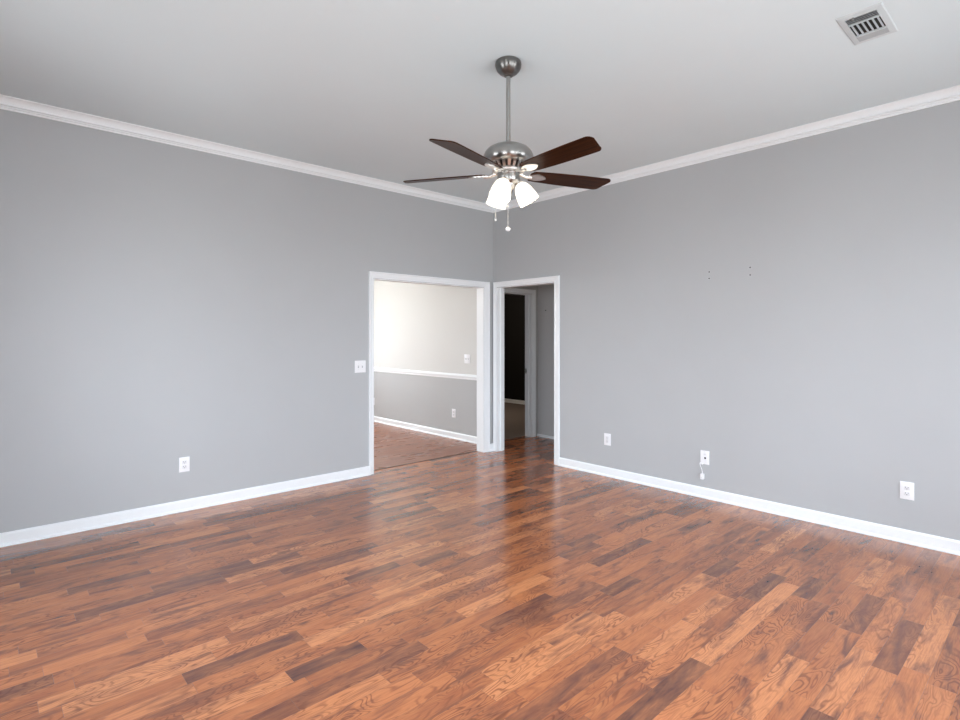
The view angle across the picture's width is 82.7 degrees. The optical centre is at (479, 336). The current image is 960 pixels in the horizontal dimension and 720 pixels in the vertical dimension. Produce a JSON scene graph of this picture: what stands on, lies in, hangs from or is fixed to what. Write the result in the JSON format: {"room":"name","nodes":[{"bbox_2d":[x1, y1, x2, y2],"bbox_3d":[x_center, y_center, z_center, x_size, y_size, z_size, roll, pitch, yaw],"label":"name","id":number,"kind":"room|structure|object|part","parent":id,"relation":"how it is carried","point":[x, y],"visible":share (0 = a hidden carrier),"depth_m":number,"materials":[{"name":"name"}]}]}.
{"room":"empty living room","nodes":[
{"label":"empty living room","id":0,"kind":"room"},
{"bbox_2d":[0,109,492,532],"bbox_3d":[-2.046,-0.100,4.865,5.870,3.040,0.120,0,0,-42],"label":"wall","id":1,"kind":"structure","parent":0,"point":[161,304],"depth_m":4.43,"materials":[{"name":"grey paint"}]},
{"bbox_2d":[179,456,189,472],"bbox_3d":[-2.409,1.042,4.447,0.078,0.120,0.009,0,0,-42],"label":"wall outlet","id":2,"kind":"object","parent":1,"relation":"attached to","point":[184,462],"visible":1,"depth_m":4.44,"materials":[{"name":"white plastic"}]},
{"bbox_2d":[0,466,369,547],"bbox_3d":[-2.606,1.375,4.257,3.983,0.091,0.024,0,0,-42],"label":"baseboard","id":3,"kind":"structure","parent":1,"relation":"attached to","point":[20,536],"depth_m":4.34,"materials":[{"name":"white paint"}]},
{"bbox_2d":[0,94,492,212],"bbox_3d":[-1.941,-1.580,4.839,5.750,0.080,0.060,0,0,-42],"label":"trim","id":4,"kind":"structure","parent":1,"relation":"attached to","point":[9,103],"depth_m":4.55,"materials":[{"name":"white paint"}]},
{"bbox_2d":[355,360,365,372],"bbox_3d":[-1.211,0.304,5.534,0.124,0.122,0.017,0,0,-42],"label":"light switch","id":5,"kind":"object","parent":1,"relation":"attached to","point":[360,366],"visible":1,"depth_m":5.54,"materials":[{"name":"white plastic"}]},
{"bbox_2d":[374,450,476,470],"bbox_3d":[-0.609,1.419,6.261,1.565,0.005,0.020,0,0,-42],"label":"trim","id":6,"kind":"structure","parent":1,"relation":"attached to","point":[476,450],"depth_m":6.24,"materials":[{"name":"brown"}]},
{"bbox_2d":[369,271,489,474],"bbox_3d":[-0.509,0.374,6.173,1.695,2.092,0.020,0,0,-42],"label":"trim","id":7,"kind":"structure","parent":1,"relation":"attached to","point":[372,274],"depth_m":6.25,"materials":[{"name":"white paint"}]},
{"bbox_2d":[374,281,476,436],"bbox_3d":[-1.314,0.110,8.728,0.120,2.620,4.600,0,0,-42],"label":"wall","id":8,"kind":"structure","parent":0,"point":[419,327],"depth_m":8.07,"materials":[{"name":"paint"}]},
{"bbox_2d":[374,416,476,443],"bbox_3d":[-1.326,1.375,8.636,0.024,0.091,4.480,0,0,-42],"label":"baseboard","id":9,"kind":"structure","parent":8,"relation":"attached to","point":[453,435],"depth_m":8.01,"materials":[{"name":"white paint"}]},
{"bbox_2d":[374,367,476,379],"bbox_3d":[-1.326,0.547,8.636,0.022,0.070,4.480,0,0,-42],"label":"trim","id":10,"kind":"structure","parent":8,"relation":"attached to","point":[376,369],"depth_m":8.01,"materials":[{"name":"white paint"}]},
{"bbox_2d":[452,409,455,417],"bbox_3d":[-0.365,1.067,7.593,0.009,0.120,0.078,0,0,-42],"label":"wall outlet","id":11,"kind":"object","parent":8,"relation":"attached to","point":[453,410],"visible":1,"depth_m":7.58,"materials":[{"name":"white plastic"}]},
{"bbox_2d":[464,354,469,363],"bbox_3d":[-0.176,0.302,7.379,0.018,0.122,0.118,0,0,-42],"label":"light switch","id":12,"kind":"object","parent":8,"relation":"attached to","point":[466,356],"visible":1,"depth_m":7.38,"materials":[{"name":"white plastic"}]},
{"bbox_2d":[0,402,959,719],"bbox_3d":[-0.025,1.447,5.410,9.550,0.066,11.000,0,0,-42],"label":"floor","id":13,"kind":"structure","parent":0,"point":[512,583],"depth_m":2.85,"materials":[{"name":"red laminate"}]},
{"bbox_2d":[0,0,959,202],"bbox_3d":[0.162,-1.670,2.534,5.990,0.100,6.540,0,0,-42],"label":"ceiling","id":14,"kind":"structure","parent":0,"point":[360,87],"depth_m":3.35,"materials":[{"name":"paint"}]},
{"bbox_2d":[403,56,610,230],"bbox_3d":[0.172,-1.113,3.269,1.301,1.013,1.254,0,0,0],"label":"ceiling fan","id":15,"kind":"object","parent":14,"relation":"hanging from","point":[508,160],"visible":1,"depth_m":3.13,"materials":[{"name":"silver metal"}]},
{"bbox_3d":[-0.223,-0.959,3.321,0.540,0.006,0.146,0,12,15],"label":"blade","id":16,"kind":"part","parent":15,"relation":"part of","materials":[{"name":"brown wood"}]},
{"bbox_3d":[-0.056,-0.959,2.876,0.146,0.006,0.540,14,8,33],"label":"blade","id":17,"kind":"part","parent":15,"relation":"part of","materials":[{"name":"brown wood"}]},
{"bbox_3d":[0.105,-0.838,3.304,0.126,0.148,0.141,0,0,-34],"label":"lamp shade","id":18,"kind":"part","parent":15,"relation":"part of","materials":[{"name":"white glass"}]},
{"bbox_3d":[0.119,-0.838,3.114,0.126,0.148,0.141,0,0,26],"label":"lamp shade","id":19,"kind":"part","parent":15,"relation":"part of","materials":[{"name":"white glass"}]},
{"bbox_3d":[0.125,-0.853,3.124,0.064,0.087,0.058,0,0,-27],"label":"bulb","id":20,"kind":"part","parent":15,"relation":"part of","materials":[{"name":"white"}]},
{"bbox_3d":[0.277,-0.838,3.221,0.141,0.148,0.126,0,0,-4],"label":"lamp shade","id":21,"kind":"part","parent":15,"relation":"part of","materials":[{"name":"white glass"}]},
{"bbox_3d":[0.418,-0.959,2.897,0.146,0.006,0.540,15,-9,-38],"label":"blade","id":22,"kind":"part","parent":15,"relation":"part of","materials":[{"name":"brown wood"}]},
{"bbox_3d":[0.545,-0.959,3.354,0.540,0.006,0.146,0,-12,-21],"label":"blade","id":23,"kind":"part","parent":15,"relation":"part of","materials":[{"name":"brown wood"}]},
{"bbox_2d":[835,2,898,44],"bbox_3d":[2.014,-1.609,2.837,0.366,0.022,0.196,0,0,-42],"label":"ceiling vent","id":24,"kind":"object","parent":14,"relation":"in","point":[872,22],"visible":1,"depth_m":2.82,"materials":[{"name":"white metal"}]},
{"bbox_2d":[504,294,524,400],"bbox_3d":[1.282,0.200,11.076,0.120,2.440,3.990,0,0,-42],"label":"wall","id":25,"kind":"structure","parent":0,"point":[514,305],"depth_m":11.59,"materials":[{"name":"black paint"}]},
{"bbox_2d":[504,398,524,404],"bbox_3d":[1.229,1.375,11.028,0.024,0.077,3.990,0,0,-42],"label":"baseboard","id":26,"kind":"structure","parent":25,"relation":"attached to","point":[505,399],"depth_m":11.57,"materials":[{"name":"white paint"}]},
{"bbox_2d":[511,286,537,435],"bbox_3d":[0.501,0.200,7.582,1.015,2.440,0.120,0,0,-42],"label":"wall","id":27,"kind":"structure","parent":0,"point":[527,287],"depth_m":7.78,"materials":[{"name":"paint"}]},
{"bbox_2d":[504,288,535,436],"bbox_3d":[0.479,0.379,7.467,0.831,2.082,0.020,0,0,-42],"label":"trim","id":28,"kind":"structure","parent":27,"relation":"attached to","point":[515,290],"depth_m":7.72,"materials":[{"name":"white paint"}]},
{"bbox_2d":[538,284,553,435],"bbox_3d":[2.021,0.200,6.580,0.120,2.440,3.410,0,0,-42],"label":"wall","id":29,"kind":"structure","parent":0,"point":[545,292],"depth_m":7.68,"materials":[{"name":"paint"}]},
{"bbox_2d":[537,434,553,438],"bbox_3d":[1.927,1.404,6.575,0.024,0.032,3.290,0,0,-42],"label":"baseboard","id":30,"kind":"structure","parent":29,"relation":"attached to","point":[539,435],"depth_m":7.67,"materials":[{"name":"white paint"}]},
{"bbox_2d":[493,100,959,540],"bbox_3d":[2.330,-0.100,4.513,0.120,3.040,6.540,0,0,-42],"label":"wall","id":31,"kind":"structure","parent":0,"point":[825,378],"depth_m":4.35,"materials":[{"name":"grey paint"}]},
{"bbox_2d":[493,275,559,464],"bbox_3d":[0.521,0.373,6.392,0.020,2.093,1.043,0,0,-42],"label":"trim","id":32,"kind":"structure","parent":31,"relation":"attached to","point":[556,279],"depth_m":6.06,"materials":[{"name":"white paint"}]},
{"bbox_2d":[604,433,610,445],"bbox_3d":[1.296,1.046,5.551,0.009,0.120,0.078,0,0,-42],"label":"wall outlet","id":33,"kind":"object","parent":31,"relation":"attached to","point":[607,437],"visible":1,"depth_m":5.54,"materials":[{"name":"white plastic"}]},
{"bbox_2d":[700,450,708,464],"bbox_3d":[1.976,1.066,4.800,0.016,0.124,0.078,0,0,-42],"label":"cable wall plate","id":34,"kind":"object","parent":31,"relation":"attached to","point":[704,455],"visible":1,"depth_m":4.80,"materials":[{"name":"white plastic"}]},
{"bbox_2d":[700,465,704,479],"bbox_3d":[1.952,1.185,4.809,0.031,0.142,0.044,0,0,-42],"label":"connector","id":35,"kind":"object","parent":34,"relation":"hanging from","point":[702,476],"visible":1,"depth_m":4.80,"materials":[{"name":"white plastic"}]},
{"bbox_2d":[493,85,959,212],"bbox_3d":[2.264,-1.580,4.452,0.060,0.080,6.300,0,0,-42],"label":"trim","id":36,"kind":"structure","parent":31,"relation":"attached to","point":[951,94],"depth_m":4.32,"materials":[{"name":"white paint"}]},
{"bbox_2d":[558,457,959,555],"bbox_3d":[2.635,1.375,4.071,0.024,0.091,5.236,0,0,-42],"label":"baseboard","id":37,"kind":"structure","parent":31,"relation":"attached to","point":[919,539],"depth_m":4.32,"materials":[{"name":"white paint"}]},
{"bbox_2d":[900,481,913,500],"bbox_3d":[2.936,1.060,3.753,0.009,0.120,0.078,0,0,-42],"label":"wall outlet","id":38,"kind":"object","parent":31,"relation":"attached to","point":[906,488],"visible":1,"depth_m":3.75,"materials":[{"name":"white plastic"}]}
]}

